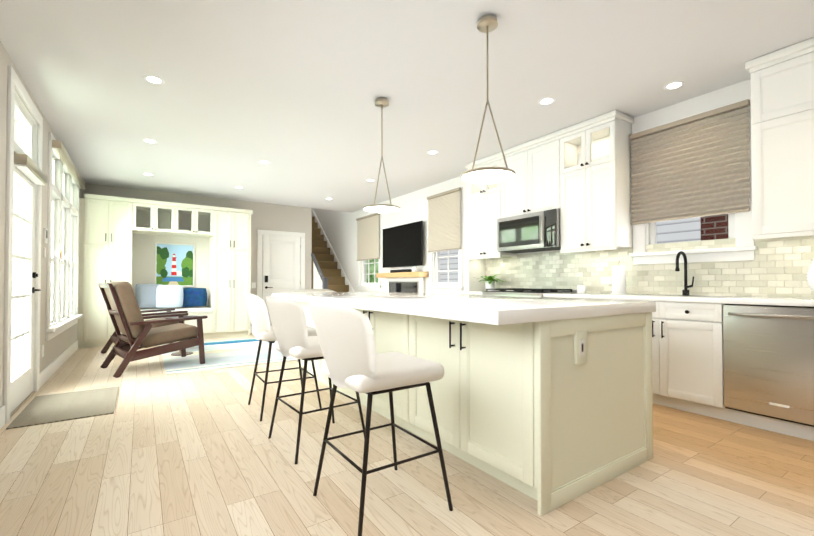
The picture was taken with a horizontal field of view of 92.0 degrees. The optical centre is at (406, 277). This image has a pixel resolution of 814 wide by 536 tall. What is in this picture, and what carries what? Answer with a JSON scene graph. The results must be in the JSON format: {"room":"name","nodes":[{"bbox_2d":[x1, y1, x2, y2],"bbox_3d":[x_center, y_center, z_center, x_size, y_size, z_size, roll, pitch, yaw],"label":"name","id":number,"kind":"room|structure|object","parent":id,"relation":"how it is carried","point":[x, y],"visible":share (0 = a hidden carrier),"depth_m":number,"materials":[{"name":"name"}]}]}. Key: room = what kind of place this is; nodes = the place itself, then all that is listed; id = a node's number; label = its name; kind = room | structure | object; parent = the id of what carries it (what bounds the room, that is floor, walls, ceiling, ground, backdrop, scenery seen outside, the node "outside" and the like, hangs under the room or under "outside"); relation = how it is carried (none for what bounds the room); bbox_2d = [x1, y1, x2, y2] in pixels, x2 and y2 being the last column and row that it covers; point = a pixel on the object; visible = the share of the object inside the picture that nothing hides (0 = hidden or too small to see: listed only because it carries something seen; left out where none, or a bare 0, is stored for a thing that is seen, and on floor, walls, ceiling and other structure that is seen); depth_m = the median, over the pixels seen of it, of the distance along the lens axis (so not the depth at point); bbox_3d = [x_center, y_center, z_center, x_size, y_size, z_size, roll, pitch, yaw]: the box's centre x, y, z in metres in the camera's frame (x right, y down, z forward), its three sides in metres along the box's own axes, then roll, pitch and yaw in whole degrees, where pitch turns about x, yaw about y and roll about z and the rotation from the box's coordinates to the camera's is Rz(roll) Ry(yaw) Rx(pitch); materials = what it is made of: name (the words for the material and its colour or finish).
{"room":"kitchen and living room","nodes":[
{"label":"kitchen and living room","id":0,"kind":"room"},
{"bbox_2d":[0,41,82,407],"bbox_3d":[-2.791,-0.299,2.501,0.160,2.740,10.180,1,-1,-34],"label":"wall","id":1,"kind":"structure","parent":0,"point":[55,347],"depth_m":3.67,"materials":[{"name":"beige paint"}]},
{"bbox_2d":[0,405,4,428],"bbox_3d":[-1.456,0.975,0.664,0.016,0.140,5.350,1,-1,-34],"label":"baseboard","id":2,"kind":"structure","parent":1,"relation":"attached to","point":[2,410],"depth_m":2.82,"materials":[{"name":"white wood"}]},
{"bbox_2d":[3,65,42,423],"bbox_3d":[-3.316,-0.245,3.334,0.142,2.655,1.120,1,-1,-34],"label":"door frame","id":3,"kind":"structure","parent":1,"relation":"attached to","point":[30,144],"depth_m":3.32,"materials":[{"name":"white wood"}]},
{"bbox_2d":[10,153,45,412],"bbox_3d":[-3.259,0.047,3.359,0.130,2.039,0.906,1,-1,-34],"label":"french door","id":4,"kind":"structure","parent":1,"relation":"in","point":[29,175],"depth_m":3.43,"materials":[{"name":"white"}]},
{"bbox_2d":[42,228,47,356],"bbox_3d":[-3.731,0.152,4.051,0.023,1.320,0.090,1,-1,-34],"label":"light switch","id":5,"kind":"object","parent":1,"relation":"attached to","point":[45,233],"visible":0.98,"depth_m":4.03,"materials":[{"name":"white"}]},
{"bbox_2d":[39,340,77,388],"bbox_3d":[-4.383,1.035,4.998,0.016,0.140,2.850,1,-1,-34],"label":"baseboard","id":6,"kind":"structure","parent":1,"relation":"attached to","point":[51,369],"depth_m":4.62,"materials":[{"name":"white wood"}]},
{"bbox_2d":[46,132,82,340],"bbox_3d":[-4.497,-0.431,5.140,0.185,2.235,2.380,1,-1,-34],"label":"triple window","id":7,"kind":"structure","parent":1,"relation":"in","point":[62,290],"depth_m":4.84,"materials":[{"name":"white wood"}]},
{"bbox_2d":[52,140,85,257],"bbox_3d":[-4.431,-0.842,5.190,0.078,1.270,2.260,1,-1,-34],"label":"blind headrail","id":8,"kind":"object","parent":7,"relation":"attached to","point":[59,149],"visible":1,"depth_m":4.65,"materials":[{"name":"beige fabric"}]},
{"bbox_2d":[83,183,310,325],"bbox_3d":[-3.936,-1.507,7.814,4.190,5.300,0.120,1,-1,-34],"label":"wall","id":9,"kind":"structure","parent":0,"point":[273,217],"depth_m":8.24,"materials":[{"name":"beige paint"}]},
{"bbox_2d":[155,243,194,286],"bbox_3d":[-4.365,-0.237,7.405,0.640,0.810,0.022,1,-1,-34],"label":"framed picture","id":10,"kind":"object","parent":9,"relation":"attached to","point":[174,264],"visible":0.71,"depth_m":7.41,"materials":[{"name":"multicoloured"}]},
{"bbox_2d":[257,230,304,298],"bbox_3d":[-2.716,0.072,8.532,1.024,2.162,0.022,1,-1,-34],"label":"door frame","id":11,"kind":"structure","parent":9,"relation":"attached to","point":[260,233],"depth_m":8.45,"materials":[{"name":"white wood"}]},
{"bbox_2d":[263,235,299,325],"bbox_3d":[-2.696,0.116,8.508,0.806,2.050,0.080,1,-1,-34],"label":"entry door","id":12,"kind":"structure","parent":9,"relation":"in","point":[281,264],"depth_m":8.51,"materials":[{"name":"white wood"}]},
{"bbox_2d":[0,333,813,535],"bbox_3d":[-1.726,1.163,5.542,5.350,0.100,14.060,1,-1,-34],"label":"floor","id":13,"kind":"structure","parent":0,"point":[159,452],"depth_m":2.11,"materials":[{"name":"brown wood"}]},
{"bbox_2d":[6,386,118,429],"bbox_3d":[-2.847,1.077,3.343,0.610,0.010,0.950,1,-1,-34],"label":"door mat","id":14,"kind":"object","parent":13,"relation":"on","point":[46,409],"visible":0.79,"depth_m":3.24,"materials":[{"name":"beige fabric"}]},
{"bbox_2d":[77,194,132,348],"bbox_3d":[-5.061,-0.103,6.630,0.699,2.460,0.548,1,-1,-34],"label":"tall cabinet","id":15,"kind":"object","parent":13,"relation":"on","point":[119,237],"depth_m":6.37,"materials":[{"name":"white wood"}]},
{"bbox_2d":[100,282,187,359],"bbox_3d":[-3.935,0.595,5.862,1.005,1.068,0.765,1,-1,-44],"label":"armchair","id":16,"kind":"object","parent":13,"relation":"on","point":[113,338],"visible":0.17,"depth_m":5.82,"materials":[{"name":"red wood"}]},
{"bbox_2d":[98,281,207,377],"bbox_3d":[-3.150,0.582,4.880,0.765,1.068,1.005,-1,-1,43],"label":"armchair","id":17,"kind":"object","parent":13,"relation":"on","point":[130,323],"visible":0.98,"depth_m":4.64,"materials":[{"name":"red wood"}]},
{"bbox_2d":[144,312,212,338],"bbox_3d":[-4.258,0.900,7.159,1.239,0.470,0.548,1,-1,-34],"label":"base cabinet","id":18,"kind":"object","parent":13,"relation":"on","point":[208,322],"depth_m":7.22,"materials":[{"name":"white wood"}]},
{"bbox_2d":[140,307,211,313],"bbox_3d":[-4.256,0.601,7.160,1.220,0.075,0.520,1,-1,-34],"label":"bench cushion","id":19,"kind":"object","parent":18,"relation":"on","point":[197,309],"visible":0.56,"depth_m":7.17,"materials":[{"name":"white fabric"}]},
{"bbox_2d":[135,284,162,307],"bbox_3d":[-4.579,0.323,7.017,0.443,0.433,0.260,1,-1,-34],"label":"pillow","id":20,"kind":"object","parent":19,"relation":"on","point":[145,294],"visible":0.56,"depth_m":6.92,"materials":[{"name":"blue fabric"}]},
{"bbox_2d":[156,285,182,307],"bbox_3d":[-4.277,0.334,7.088,0.429,0.409,0.231,1,-1,-34],"label":"pillow","id":21,"kind":"object","parent":19,"relation":"on","point":[169,296],"visible":0.98,"depth_m":7.03,"materials":[{"name":"white fabric"}]},
{"bbox_2d":[182,288,206,306],"bbox_3d":[-4.068,0.366,7.350,0.600,0.356,0.197,0,-1,-30],"label":"pillow","id":22,"kind":"object","parent":19,"relation":"on","point":[194,297],"visible":0.62,"depth_m":7.33,"materials":[{"name":"blue fabric"}]},
{"bbox_2d":[159,338,297,374],"bbox_3d":[-2.328,1.116,6.228,2.640,0.012,2.550,1,-1,-34],"label":"striped rug","id":23,"kind":"object","parent":13,"relation":"on","point":[228,353],"visible":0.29,"depth_m":5.41,"materials":[{"name":"white fabric"}]},
{"bbox_2d":[165,316,194,355],"bbox_3d":[-3.240,0.833,5.670,0.430,0.538,0.430,1,-1,-34],"label":"round side table","id":24,"kind":"object","parent":23,"relation":"on","point":[179,353],"visible":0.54,"depth_m":5.63,"materials":[{"name":"red wood"}]},
{"bbox_2d":[209,206,252,337],"bbox_3d":[-3.471,-0.088,7.704,0.660,2.460,0.548,1,-1,-34],"label":"tall cabinet","id":25,"kind":"object","parent":13,"relation":"on","point":[229,228],"depth_m":7.47,"materials":[{"name":"white wood"}]},
{"bbox_2d":[244,293,321,420],"bbox_3d":[-1.051,0.605,3.267,0.554,0.957,0.620,0,-1,-32],"label":"stool","id":26,"kind":"object","parent":13,"relation":"on","point":[263,329],"visible":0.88,"depth_m":3.05,"materials":[{"name":"white fabric"}]},
{"bbox_2d":[293,289,334,302],"bbox_3d":[-1.125,0.630,5.150,0.620,0.957,0.554,1,-1,-34],"label":"dining table","id":27,"kind":"object","parent":13,"relation":"on","point":[311,290],"visible":0.08,"depth_m":5.37,"materials":[{"name":"white wood"}]},
{"bbox_2d":[265,296,364,463],"bbox_3d":[-0.616,0.595,2.569,0.554,0.957,0.620,1,-1,-37],"label":"stool","id":28,"kind":"object","parent":13,"relation":"on","point":[289,323],"visible":0.75,"depth_m":2.35,"materials":[{"name":"white fabric"}]},
{"bbox_2d":[311,253,328,288],"bbox_3d":[-1.979,0.296,8.541,0.255,1.715,0.895,1,-1,-34],"label":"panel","id":29,"kind":"object","parent":13,"relation":"on","point":[320,281],"visible":0.54,"depth_m":8.64,"materials":[{"name":"grey"}]},
{"bbox_2d":[311,210,353,291],"bbox_3d":[-2.292,-0.433,10.009,0.988,3.213,3.617,1,-1,-34],"label":"stair","id":30,"kind":"structure","parent":13,"relation":"on","point":[331,268],"depth_m":10.05,"materials":[{"name":"wood"}]},
{"bbox_2d":[309,301,452,535],"bbox_3d":[-0.152,0.585,1.846,0.554,0.957,0.620,1,-1,-34],"label":"stool","id":31,"kind":"object","parent":13,"relation":"on","point":[353,360],"visible":1,"depth_m":1.67,"materials":[{"name":"white fabric"}]},
{"bbox_2d":[298,302,652,515],"bbox_3d":[0.112,0.650,3.398,1.115,0.865,3.282,1,-1,-34],"label":"kitchen island","id":32,"kind":"object","parent":13,"relation":"on","point":[548,416],"visible":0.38,"depth_m":2.05,"materials":[{"name":"white wood"}]},
{"bbox_2d":[272,292,655,324],"bbox_3d":[-0.002,0.187,3.356,1.355,0.060,3.335,1,-1,-34],"label":"island countertop","id":33,"kind":"structure","parent":32,"relation":"on","point":[498,310],"depth_m":2.14,"materials":[{"name":"white stone"}]},
{"bbox_2d":[482,288,576,297],"bbox_3d":[1.430,0.618,4.713,0.711,0.967,0.872,1,-1,-34],"label":"range","id":34,"kind":"object","parent":13,"relation":"on","point":[522,292],"visible":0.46,"depth_m":4.52,"materials":[{"name":"silver metal"}]},
{"bbox_2d":[605,299,749,421],"bbox_3d":[2.355,0.641,3.444,0.618,0.884,0.863,1,-1,-34],"label":"base cabinet","id":35,"kind":"object","parent":13,"relation":"on","point":[687,359],"depth_m":3.10,"materials":[{"name":"white wood"}]},
{"bbox_2d":[451,291,813,306],"bbox_3d":[2.206,0.181,3.646,0.626,0.042,4.775,1,-1,-34],"label":"countertop","id":36,"kind":"structure","parent":35,"relation":"on","point":[790,301],"depth_m":3.17,"materials":[{"name":"white stone"}]},
{"bbox_2d":[474,274,506,290],"bbox_3d":[1.153,0.069,5.403,0.526,0.232,0.548,1,-1,-34],"label":"potted plant","id":37,"kind":"object","parent":36,"relation":"on","point":[490,281],"visible":0.96,"depth_m":5.36,"materials":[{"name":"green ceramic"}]},
{"bbox_2d":[577,285,584,292],"bbox_3d":[1.924,0.126,4.341,0.084,0.090,0.084,1,-1,-34],"label":"candle jar","id":38,"kind":"object","parent":36,"relation":"on","point":[580,288],"visible":1,"depth_m":4.30,"materials":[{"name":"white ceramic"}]},
{"bbox_2d":[611,261,627,293],"bbox_3d":[2.129,-0.003,3.950,0.150,0.337,0.150,1,-1,-34],"label":"paper towel holder","id":39,"kind":"object","parent":36,"relation":"on","point":[618,279],"visible":1,"depth_m":3.90,"materials":[{"name":"white paper"}]},
{"bbox_2d":[675,251,693,294],"bbox_3d":[2.477,-0.039,3.507,0.212,0.398,0.097,1,-1,-34],"label":"gooseneck faucet","id":40,"kind":"object","parent":36,"relation":"on","point":[685,291],"visible":1,"depth_m":3.55,"materials":[{"name":"black metal"}]},
{"bbox_2d":[806,258,813,293],"bbox_3d":[2.900,-0.062,2.667,0.277,0.420,0.277,1,-1,-34],"label":"ribbed vase","id":41,"kind":"object","parent":36,"relation":"on","point":[810,277],"visible":1,"depth_m":2.71,"materials":[{"name":"white ceramic"}]},
{"bbox_2d":[723,304,813,426],"bbox_3d":[2.738,0.581,2.821,0.666,0.773,0.592,1,-1,-34],"label":"dishwasher","id":42,"kind":"object","parent":35,"relation":"in","point":[769,361],"visible":0.96,"depth_m":2.69,"materials":[{"name":"silver metal"}]},
{"bbox_2d":[0,0,813,212],"bbox_3d":[-1.726,-2.957,5.598,5.350,2.660,14.060,1,-1,-34],"label":"ceiling","id":43,"kind":"structure","parent":0,"point":[291,91],"depth_m":3.24,"materials":[{"name":"white paint"}]},
{"bbox_2d":[143,139,157,143],"bbox_3d":[-3.084,-1.637,4.723,0.155,0.004,0.155,0,-1,17],"label":"recessed light","id":44,"kind":"object","parent":43,"relation":"in","point":[145,140],"depth_m":4.73,"materials":[{"name":"white"}]},
{"bbox_2d":[143,75,164,84],"bbox_3d":[-2.121,-1.657,3.298,0.155,0.004,0.155,0,-1,32],"label":"recessed light","id":45,"kind":"object","parent":43,"relation":"in","point":[149,78],"depth_m":3.29,"materials":[{"name":"white"}]},
{"bbox_2d":[259,160,269,163],"bbox_3d":[-2.005,-1.626,5.537,0.155,0.004,0.155,1,-1,-43],"label":"recessed light","id":46,"kind":"object","parent":43,"relation":"in","point":[262,161],"depth_m":5.55,"materials":[{"name":"white plastic"}]},
{"bbox_2d":[363,98,399,212],"bbox_3d":[-0.232,-1.138,3.638,0.340,1.030,0.340,1,-1,-34],"label":"pendant light","id":47,"kind":"object","parent":43,"relation":"hanging from","point":[381,103],"visible":0.98,"depth_m":3.62,"materials":[{"name":"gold metal"}]},
{"bbox_2d":[427,150,438,154],"bbox_3d":[0.336,-1.632,5.127,0.155,0.004,0.155,1,-1,-40],"label":"recessed light","id":48,"kind":"object","parent":43,"relation":"in","point":[432,152],"depth_m":5.13,"materials":[{"name":"white plastic"}]},
{"bbox_2d":[461,15,514,183],"bbox_3d":[0.518,-1.153,2.528,0.340,1.030,0.340,1,-1,-34],"label":"pendant light","id":49,"kind":"object","parent":43,"relation":"hanging from","point":[486,24],"visible":1,"depth_m":2.50,"materials":[{"name":"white glass"}]},
{"bbox_2d":[538,97,555,104],"bbox_3d":[1.310,-1.652,3.685,0.155,0.004,0.155,1,-1,-40],"label":"recessed light","id":50,"kind":"object","parent":43,"relation":"in","point":[543,101],"depth_m":3.69,"materials":[{"name":"white plastic"}]},
{"bbox_2d":[663,81,684,89],"bbox_3d":[2.305,-1.656,3.391,0.155,0.004,0.155,1,-1,-43],"label":"recessed light","id":51,"kind":"object","parent":43,"relation":"in","point":[677,84],"depth_m":3.39,"materials":[{"name":"white plastic"}]},
{"bbox_2d":[312,79,800,297],"bbox_3d":[0.391,-1.517,7.081,0.160,5.300,14.180,1,-1,-34],"label":"wall","id":52,"kind":"structure","parent":0,"point":[339,228],"depth_m":7.08,"materials":[{"name":"white paint"}]},
{"bbox_2d":[356,213,381,290],"bbox_3d":[-0.818,-0.551,8.749,0.160,1.685,1.080,1,-1,-34],"label":"window","id":53,"kind":"structure","parent":52,"relation":"in","point":[363,285],"depth_m":8.75,"materials":[{"name":"white wood"}]},
{"bbox_2d":[356,213,379,260],"bbox_3d":[-0.878,-0.884,8.713,0.045,0.980,1.030,1,-1,-34],"label":"window blind","id":54,"kind":"object","parent":53,"relation":"attached to","point":[367,237],"visible":0.92,"depth_m":8.69,"materials":[{"name":"beige fabric"}]},
{"bbox_2d":[376,272,428,277],"bbox_3d":[-0.126,-0.051,7.484,0.218,0.090,1.500,1,-1,-34],"label":"mantel shelf","id":55,"kind":"object","parent":52,"relation":"attached to","point":[402,274],"visible":1,"depth_m":7.23,"materials":[{"name":"brown wood"}]},
{"bbox_2d":[390,269,411,272],"bbox_3d":[-0.122,-0.124,7.464,0.100,0.054,0.600,1,-1,-34],"label":"soundbar","id":56,"kind":"object","parent":55,"relation":"on","point":[402,270],"visible":0.85,"depth_m":7.35,"materials":[{"name":"black plastic"}]},
{"bbox_2d":[383,221,422,267],"bbox_3d":[-0.082,-0.605,7.528,0.104,0.790,1.350,1,-1,-34],"label":"wall-mounted tv","id":57,"kind":"object","parent":52,"relation":"attached to","point":[402,245],"visible":1,"depth_m":7.41,"materials":[{"name":"black plastic"}]},
{"bbox_2d":[386,277,424,292],"bbox_3d":[-0.060,0.567,7.520,0.060,1.145,1.300,1,-1,-34],"label":"fireplace surround","id":58,"kind":"object","parent":52,"relation":"attached to","point":[408,284],"visible":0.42,"depth_m":7.40,"materials":[{"name":"white"}]},
{"bbox_2d":[427,187,463,293],"bbox_3d":[0.660,-0.581,6.562,0.160,1.685,0.900,1,-1,-34],"label":"window","id":59,"kind":"structure","parent":52,"relation":"in","point":[435,286],"depth_m":6.56,"materials":[{"name":"white wood"}]},
{"bbox_2d":[427,187,460,252],"bbox_3d":[0.600,-0.929,6.526,0.045,0.970,0.850,1,-1,-34],"label":"window blind","id":60,"kind":"object","parent":59,"relation":"attached to","point":[444,220],"visible":0.94,"depth_m":6.50,"materials":[{"name":"beige fabric"}]},
{"bbox_2d":[467,183,516,260],"bbox_3d":[1.186,-0.803,5.454,0.328,1.029,0.590,1,-1,-34],"label":"upper cabinet","id":61,"kind":"object","parent":52,"relation":"attached to","point":[482,227],"depth_m":5.40,"materials":[{"name":"white wood"}]},
{"bbox_2d":[494,129,581,220],"bbox_3d":[1.597,-1.201,4.851,0.328,0.868,0.986,1,-1,-34],"label":"upper cabinet","id":62,"kind":"object","parent":52,"relation":"attached to","point":[533,188],"depth_m":4.70,"materials":[{"name":"white wood"}]},
{"bbox_2d":[497,209,560,252],"bbox_3d":[1.550,-0.548,4.809,0.441,0.429,0.870,1,-1,-34],"label":"microwave","id":63,"kind":"object","parent":62,"relation":"attached to","point":[534,232],"visible":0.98,"depth_m":4.66,"materials":[{"name":"silver metal"}]},
{"bbox_2d":[558,137,632,252],"bbox_3d":[2.017,-0.840,4.224,0.328,1.069,0.620,1,-1,-34],"label":"upper cabinet","id":64,"kind":"object","parent":52,"relation":"attached to","point":[578,175],"depth_m":4.06,"materials":[{"name":"white wood"}]},
{"bbox_2d":[485,235,813,297],"bbox_3d":[2.470,-0.084,3.831,0.010,0.494,4.780,1,-1,-34],"label":"tile backsplash","id":65,"kind":"structure","parent":52,"relation":"attached to","point":[776,267],"depth_m":3.72,"materials":[{"name":"beige tile"}]},
{"bbox_2d":[600,277,610,283],"bbox_3d":[2.162,0.030,4.273,0.004,0.080,0.120,1,-1,-34],"label":"outlet","id":66,"kind":"object","parent":65,"relation":"attached to","point":[605,280],"visible":1,"depth_m":4.28,"materials":[{"name":"white plastic"}]},
{"bbox_2d":[629,97,756,264],"bbox_3d":[2.619,-0.816,3.665,0.160,1.355,1.000,1,-1,-34],"label":"window","id":67,"kind":"structure","parent":52,"relation":"in","point":[739,228],"depth_m":3.47,"materials":[{"name":"white"}]},
{"bbox_2d":[629,99,749,224],"bbox_3d":[2.556,-1.004,3.631,0.045,0.920,0.950,1,-1,-34],"label":"blinds","id":68,"kind":"object","parent":67,"relation":"attached to","point":[697,165],"visible":0.88,"depth_m":3.57,"materials":[{"name":"beige fabric"}]},
{"bbox_2d":[746,37,813,238],"bbox_3d":[3.025,-0.995,2.734,0.328,1.338,0.901,1,-1,-34],"label":"upper cabinet","id":69,"kind":"object","parent":52,"relation":"attached to","point":[782,80],"depth_m":2.87,"materials":[{"name":"white wood"}]},
{"label":"outside","id":70,"kind":"structure","parent":0,"visible":0},
{"bbox_2d":[367,214,728,282],"bbox_3d":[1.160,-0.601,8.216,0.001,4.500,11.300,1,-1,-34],"label":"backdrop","id":71,"kind":"structure","parent":70,"point":[685,226],"depth_m":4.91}
]}

